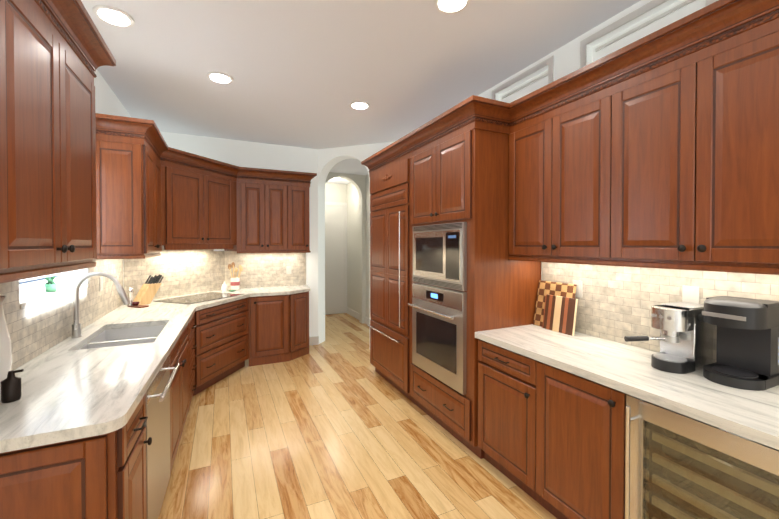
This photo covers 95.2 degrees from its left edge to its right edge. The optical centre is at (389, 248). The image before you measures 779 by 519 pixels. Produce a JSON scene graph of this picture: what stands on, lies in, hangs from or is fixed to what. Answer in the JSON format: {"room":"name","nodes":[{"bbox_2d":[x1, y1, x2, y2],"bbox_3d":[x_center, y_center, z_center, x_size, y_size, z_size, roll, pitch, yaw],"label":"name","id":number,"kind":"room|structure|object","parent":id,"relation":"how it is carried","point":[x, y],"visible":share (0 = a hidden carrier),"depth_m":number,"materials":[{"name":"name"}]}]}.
{"room":"kitchen","nodes":[
{"label":"kitchen","id":0,"kind":"room"},
{"bbox_2d":[64,69,131,283],"bbox_3d":[-1.337,0.024,0.392,0.220,3.000,8.900,0,1,-25],"label":"wall","id":1,"kind":"structure","parent":0,"point":[107,102],"depth_m":3.06,"materials":[{"name":"white paint"}]},
{"bbox_2d":[0,0,19,279],"bbox_3d":[-1.183,-0.380,0.739,0.348,0.920,0.565,0,1,-25],"label":"upper cabinet","id":2,"kind":"object","parent":1,"relation":"attached to","point":[9,146],"depth_m":1.08,"materials":[{"name":"brown wood"}]},
{"bbox_2d":[19,274,63,284],"bbox_3d":[-2.228,-0.183,2.164,0.050,0.925,1.030,0,1,-25],"label":"window","id":3,"kind":"structure","parent":1,"relation":"in","point":[29,281],"depth_m":2.32,"materials":[{"name":"grey"}]},
{"bbox_2d":[19,272,69,296],"bbox_3d":[-2.192,-0.186,2.181,0.050,0.919,1.020,0,1,-25],"label":"window blinds","id":4,"kind":"object","parent":3,"relation":"attached to","point":[25,289],"visible":0.08,"depth_m":2.22,"materials":[{"name":"white"}]},
{"bbox_2d":[16,0,103,275],"bbox_3d":[-1.454,-0.386,1.318,0.348,0.920,0.955,0,1,-25],"label":"upper cabinet","id":5,"kind":"object","parent":1,"relation":"attached to","point":[58,124],"depth_m":1.37,"materials":[{"name":"brown wood"}]},
{"bbox_2d":[0,259,122,370],"bbox_3d":[-2.099,0.328,2.115,0.177,0.520,3.260,0,1,-25],"label":"backsplash","id":6,"kind":"structure","parent":1,"relation":"attached to","point":[39,323],"depth_m":2.12,"materials":[{"name":"tile"}]},
{"bbox_2d":[44,276,56,291],"bbox_3d":[-2.124,0.225,2.229,0.060,0.096,0.076,0,1,-25],"label":"potted plant","id":7,"kind":"object","parent":6,"relation":"on","point":[50,285],"visible":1,"depth_m":2.22,"materials":[{"name":"green glass"}]},
{"bbox_2d":[99,276,102,290],"bbox_3d":[-2.397,0.295,2.958,0.007,0.116,0.072,0,1,-25],"label":"electrical outlet","id":8,"kind":"object","parent":6,"relation":"attached to","point":[100,283],"visible":0.93,"depth_m":2.94,"materials":[{"name":"grey plastic"}]},
{"bbox_2d":[100,136,163,255],"bbox_3d":[-2.337,-0.408,3.230,0.368,0.920,0.943,0,1,-25],"label":"upper cabinet","id":9,"kind":"object","parent":1,"relation":"attached to","point":[132,170],"depth_m":2.85,"materials":[{"name":"brown wood"}]},
{"bbox_2d":[122,249,223,328],"bbox_3d":[-2.539,0.201,4.260,0.100,2.560,1.344,0,1,20],"label":"wall","id":10,"kind":"structure","parent":0,"point":[162,298],"depth_m":3.63,"materials":[{"name":"white paint"}]},
{"bbox_2d":[124,248,224,299],"bbox_3d":[-2.483,0.264,4.251,0.012,0.600,1.324,0,1,20],"label":"backsplash","id":11,"kind":"structure","parent":10,"relation":"attached to","point":[186,272],"depth_m":4.22,"materials":[{"name":"tile"}]},
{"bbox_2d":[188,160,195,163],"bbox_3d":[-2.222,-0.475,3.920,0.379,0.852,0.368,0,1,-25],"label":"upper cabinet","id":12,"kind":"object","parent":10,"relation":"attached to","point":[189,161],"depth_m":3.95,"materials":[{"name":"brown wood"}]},
{"bbox_2d":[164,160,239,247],"bbox_3d":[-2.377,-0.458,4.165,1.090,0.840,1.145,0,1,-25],"label":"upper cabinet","id":13,"kind":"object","parent":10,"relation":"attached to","point":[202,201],"depth_m":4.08,"materials":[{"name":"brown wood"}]},
{"bbox_2d":[224,180,291,251],"bbox_3d":[-1.799,-0.426,4.875,0.847,0.920,0.366,0,1,-25],"label":"upper cabinet","id":14,"kind":"object","parent":10,"relation":"attached to","point":[265,205],"depth_m":4.75,"materials":[{"name":"brown wood"}]},
{"bbox_2d":[160,132,317,336],"bbox_3d":[-2.236,-0.027,4.967,2.470,3.000,0.150,0,1,-25],"label":"wall","id":15,"kind":"structure","parent":0,"point":[259,155],"depth_m":5.16,"materials":[{"name":"white paint"}]},
{"bbox_2d":[225,251,305,288],"bbox_3d":[-1.758,0.295,5.105,1.110,0.520,0.012,0,1,-25],"label":"backsplash","id":16,"kind":"structure","parent":15,"relation":"attached to","point":[264,269],"depth_m":5.10,"materials":[{"name":"tile"}]},
{"bbox_2d":[286,266,290,273],"bbox_3d":[-1.478,0.321,5.225,0.072,0.116,0.007,0,1,-25],"label":"electrical outlet","id":17,"kind":"object","parent":16,"relation":"attached to","point":[288,269],"visible":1,"depth_m":5.22,"materials":[{"name":"grey plastic"}]},
{"bbox_2d":[292,184,310,251],"bbox_3d":[-1.360,-0.428,5.080,0.363,0.920,0.366,0,1,-25],"label":"upper cabinet","id":18,"kind":"object","parent":15,"relation":"attached to","point":[300,192],"depth_m":4.94,"materials":[{"name":"brown wood"}]},
{"bbox_2d":[309,336,318,345],"bbox_3d":[-1.671,1.406,5.156,1.300,0.130,0.016,0,1,-25],"label":"baseboard","id":19,"kind":"structure","parent":15,"relation":"attached to","point":[313,340],"depth_m":5.40,"materials":[{"name":"white wood"}]},
{"bbox_2d":[325,183,345,314],"bbox_3d":[-1.514,0.013,7.718,1.170,2.860,0.120,0,1,-25],"label":"wall","id":20,"kind":"structure","parent":0,"point":[334,192],"depth_m":7.79,"materials":[{"name":"white paint"}]},
{"bbox_2d":[325,202,346,313],"bbox_3d":[-1.352,0.218,7.717,0.900,2.450,0.020,0,1,-25],"label":"door","id":21,"kind":"structure","parent":20,"relation":"attached to","point":[335,257],"depth_m":7.80,"materials":[{"name":"white"}]},
{"bbox_2d":[325,172,365,323],"bbox_3d":[-1.030,0.024,6.697,1.180,2.860,0.160,0,1,-25],"label":"wall","id":22,"kind":"structure","parent":0,"point":[358,182],"depth_m":6.86,"materials":[{"name":"white paint"}]},
{"bbox_2d":[326,158,367,183],"bbox_3d":[-0.876,-1.427,6.350,1.420,0.050,3.110,0,1,-25],"label":"ceiling","id":23,"kind":"structure","parent":0,"point":[351,166],"depth_m":6.33,"materials":[{"name":"white paint"}]},
{"bbox_2d":[318,142,393,343],"bbox_3d":[-0.420,-0.030,5.288,1.344,3.000,0.200,0,1,20],"label":"wall","id":24,"kind":"structure","parent":0,"point":[329,159],"depth_m":5.43,"materials":[{"name":"white paint"}]},
{"bbox_2d":[158,313,556,518],"bbox_3d":[-0.660,1.523,2.713,7.000,0.050,12.500,0,1,-25],"label":"floor","id":25,"kind":"structure","parent":0,"point":[334,425],"depth_m":2.59,"materials":[{"name":"brown wood"}]},
{"bbox_2d":[76,372,233,518],"bbox_3d":[-0.434,1.072,1.710,1.514,0.875,0.391,0,1,-25],"label":"base cabinet","id":26,"kind":"object","parent":25,"relation":"on","point":[122,473],"depth_m":1.45,"materials":[{"name":"brown wood"}]},
{"bbox_2d":[0,285,309,455],"bbox_3d":[-1.362,0.598,3.170,2.076,0.040,3.851,0,1,-25],"label":"countertop","id":27,"kind":"structure","parent":26,"relation":"on","point":[65,396],"depth_m":1.70,"materials":[{"name":"white stone"}]},
{"bbox_2d":[0,296,11,396],"bbox_3d":[-1.601,0.397,1.421,0.130,0.400,0.130,0,1,-25],"label":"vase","id":28,"kind":"object","parent":27,"relation":"on","point":[5,354],"visible":0.79,"depth_m":1.43,"materials":[{"name":"white ceramic"}]},
{"bbox_2d":[1,369,23,402],"bbox_3d":[-1.480,0.538,1.396,0.063,0.118,0.056,0,1,-25],"label":"soap pump","id":29,"kind":"object","parent":27,"relation":"on","point":[11,387],"visible":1,"depth_m":1.38,"materials":[{"name":"black plastic"}]},
{"bbox_2d":[68,272,129,339],"bbox_3d":[-1.941,0.372,2.392,0.322,0.429,0.087,0,1,-25],"label":"faucet","id":30,"kind":"object","parent":27,"relation":"on","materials":[{"name":"silver metal"}]},
{"bbox_2d":[76,324,163,347],"bbox_3d":[-1.820,0.720,2.470,0.428,0.212,0.748,0,1,-25],"label":"sink","id":31,"kind":"object","parent":27,"relation":"in","point":[142,333],"depth_m":2.73,"materials":[{"name":"silver metal"}]},
{"bbox_2d":[127,287,133,306],"bbox_3d":[-2.554,0.478,3.505,0.052,0.190,0.051,0,1,-25],"label":"pepper mill","id":32,"kind":"object","parent":27,"relation":"on","point":[130,291],"visible":0.85,"depth_m":3.49,"materials":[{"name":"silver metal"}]},
{"bbox_2d":[128,302,148,307],"bbox_3d":[-2.461,0.552,3.483,0.180,0.044,0.080,0,1,20],"label":"tray","id":33,"kind":"object","parent":27,"relation":"on","point":[135,305],"visible":1,"depth_m":3.47,"materials":[{"name":"brown wood"}]},
{"bbox_2d":[133,274,163,304],"bbox_3d":[-2.512,0.428,3.712,0.100,0.287,0.304,0,1,20],"label":"knife block","id":34,"kind":"object","parent":27,"relation":"on","point":[147,292],"visible":1,"depth_m":3.68,"materials":[{"name":"brown wood"}]},
{"bbox_2d":[153,292,242,303],"bbox_3d":[-2.157,0.565,4.076,0.905,0.006,0.905,0,1,-25],"label":"cooktop","id":35,"kind":"object","parent":27,"relation":"in","point":[208,297],"depth_m":3.99,"materials":[{"name":"black glass"}]},
{"bbox_2d":[222,281,227,291],"bbox_3d":[-2.149,0.496,4.633,0.072,0.130,0.071,0,1,-25],"label":"soap bottle","id":36,"kind":"object","parent":27,"relation":"on","point":[224,287],"visible":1,"depth_m":4.61,"materials":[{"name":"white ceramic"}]},
{"bbox_2d":[228,262,242,289],"bbox_3d":[-2.080,0.374,4.801,0.189,0.370,0.158,0,1,-25],"label":"utensil crock","id":37,"kind":"object","parent":27,"relation":"on","point":[235,283],"visible":1,"depth_m":4.77,"materials":[{"name":"white ceramic"}]},
{"bbox_2d":[156,332,308,383],"bbox_3d":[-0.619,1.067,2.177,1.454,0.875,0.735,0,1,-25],"label":"base cabinet","id":38,"kind":"object","parent":25,"relation":"on","point":[185,361],"depth_m":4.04,"materials":[{"name":"brown wood"}]},
{"bbox_2d":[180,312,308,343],"bbox_3d":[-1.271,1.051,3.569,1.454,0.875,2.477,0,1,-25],"label":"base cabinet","id":39,"kind":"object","parent":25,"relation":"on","point":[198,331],"depth_m":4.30,"materials":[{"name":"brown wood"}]},
{"bbox_2d":[367,156,404,394],"bbox_3d":[0.262,0.305,3.924,0.681,2.360,1.003,0,1,-25],"label":"built-in refrigerator","id":40,"kind":"object","parent":25,"relation":"on","point":[387,182],"depth_m":3.74,"materials":[{"name":"brown wood"}]},
{"bbox_2d":[405,120,544,459],"bbox_3d":[0.673,0.315,3.046,0.681,2.360,0.937,0,1,-25],"label":"tall cabinet","id":41,"kind":"object","parent":25,"relation":"on","point":[460,283],"depth_m":2.60,"materials":[{"name":"brown wood"}]},
{"bbox_2d":[477,324,778,475],"bbox_3d":[1.580,0.663,1.155,0.646,0.125,3.257,0,1,-25],"label":"countertop","id":42,"kind":"structure","parent":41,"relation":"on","point":[741,424],"depth_m":1.49,"materials":[{"name":"white stone"}]},
{"bbox_2d":[533,280,576,326],"bbox_3d":[1.196,0.416,2.587,0.081,0.335,0.310,0,1,-25],"label":"cutting board","id":43,"kind":"object","parent":42,"relation":"on","point":[557,289],"visible":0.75,"depth_m":2.65,"materials":[{"name":"brown wood"}]},
{"bbox_2d":[542,294,577,335],"bbox_3d":[1.193,0.462,2.498,0.054,0.245,0.250,0,1,-25],"label":"cutting board","id":44,"kind":"object","parent":42,"relation":"on","point":[560,312],"visible":1,"depth_m":2.48,"materials":[{"name":"brown wood"}]},
{"bbox_2d":[624,301,712,373],"bbox_3d":[1.395,0.440,1.764,0.432,0.306,0.203,0,1,-25],"label":"espresso machine","id":45,"kind":"object","parent":42,"relation":"on","point":[685,338],"visible":0.96,"depth_m":1.73,"materials":[{"name":"silver metal"}]},
{"bbox_2d":[702,296,778,390],"bbox_3d":[1.567,0.411,1.599,0.261,0.367,0.214,0,1,-25],"label":"pod coffee maker","id":46,"kind":"object","parent":42,"relation":"on","point":[747,355],"visible":1,"depth_m":1.56,"materials":[{"name":"black plastic"}]},
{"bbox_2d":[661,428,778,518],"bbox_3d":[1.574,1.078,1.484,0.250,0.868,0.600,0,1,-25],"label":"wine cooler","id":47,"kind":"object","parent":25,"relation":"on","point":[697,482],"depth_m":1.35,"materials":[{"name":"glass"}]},
{"bbox_2d":[346,174,369,317],"bbox_3d":[-0.221,0.026,6.501,0.120,2.860,3.420,0,1,-25],"label":"wall","id":48,"kind":"structure","parent":0,"point":[348,194],"depth_m":7.41,"materials":[{"name":"white paint"}]},
{"bbox_2d":[347,307,369,324],"bbox_3d":[-0.287,1.392,6.497,0.016,0.130,3.160,0,1,-25],"label":"baseboard","id":49,"kind":"structure","parent":48,"relation":"attached to","point":[351,312],"depth_m":7.37,"materials":[{"name":"white wood"}]},
{"bbox_2d":[81,0,640,148],"bbox_3d":[-0.660,-1.512,2.679,7.000,0.080,12.500,0,1,-25],"label":"ceiling","id":50,"kind":"structure","parent":0,"point":[304,73],"depth_m":2.76,"materials":[{"name":"white paint"}]},
{"bbox_2d":[93,5,134,27],"bbox_3d":[-1.736,-1.458,2.243,0.209,0.015,0.209,0,1,20],"label":"recessed light","id":51,"kind":"object","parent":50,"relation":"in","point":[114,16],"depth_m":2.23,"materials":[{"name":"white"}]},
{"bbox_2d":[207,71,233,83],"bbox_3d":[-1.459,-1.467,3.067,0.209,0.015,0.209,0,1,20],"label":"recessed light","id":52,"kind":"object","parent":50,"relation":"in","point":[218,77],"depth_m":3.05,"materials":[{"name":"white"}]},
{"bbox_2d":[350,101,369,109],"bbox_3d":[-0.308,-1.474,3.672,0.209,0.015,0.209,0,1,20],"label":"recessed light","id":53,"kind":"object","parent":50,"relation":"in","point":[359,105],"depth_m":3.65,"materials":[{"name":"white"}]},
{"bbox_2d":[435,0,469,13],"bbox_3d":[0.372,-1.457,2.103,0.209,0.015,0.209,0,1,20],"label":"recessed light","id":54,"kind":"object","parent":50,"relation":"in","point":[443,6],"depth_m":2.13,"materials":[{"name":"white"}]},
{"bbox_2d":[478,0,704,279],"bbox_3d":[1.953,0.013,1.418,0.250,3.000,7.970,0,1,-25],"label":"wall","id":55,"kind":"structure","parent":0,"point":[567,59],"depth_m":2.39,"materials":[{"name":"white paint"}]},
{"bbox_2d":[505,92,596,263],"bbox_3d":[1.198,-0.397,2.309,0.348,0.920,0.822,0,1,-25],"label":"upper cabinet","id":56,"kind":"object","parent":55,"relation":"attached to","point":[553,154],"depth_m":2.24,"materials":[{"name":"brown wood"}]},
{"bbox_2d":[492,0,717,99],"bbox_3d":[1.310,-1.275,2.527,0.061,0.320,1.640,0,1,-25],"label":"trim","id":57,"kind":"structure","parent":55,"relation":"attached to","point":[624,20],"depth_m":2.34,"materials":[{"name":"white"}]},
{"bbox_2d":[542,262,778,362],"bbox_3d":[1.929,0.338,1.163,0.012,0.520,3.520,0,1,-25],"label":"backsplash","id":58,"kind":"structure","parent":55,"relation":"attached to","point":[615,303],"depth_m":2.13,"materials":[{"name":"tile"}]},
{"bbox_2d":[573,280,582,297],"bbox_3d":[1.306,0.281,2.471,0.007,0.116,0.072,0,1,-25],"label":"electrical outlet","id":59,"kind":"object","parent":58,"relation":"attached to","point":[579,287],"visible":0.79,"depth_m":2.46,"materials":[{"name":"white plastic"}]},
{"bbox_2d":[682,285,698,303],"bbox_3d":[1.586,0.258,1.873,0.007,0.116,0.072,0,1,-25],"label":"electrical outlet","id":60,"kind":"object","parent":58,"relation":"attached to","point":[690,294],"visible":0.64,"depth_m":1.87,"materials":[{"name":"white plastic"}]},
{"bbox_2d":[593,16,778,271],"bbox_3d":[1.508,-0.390,1.647,0.348,0.920,0.880,0,1,-25],"label":"upper cabinet","id":61,"kind":"object","parent":55,"relation":"attached to","point":[659,148],"depth_m":1.58,"materials":[{"name":"brown wood"}]}
]}

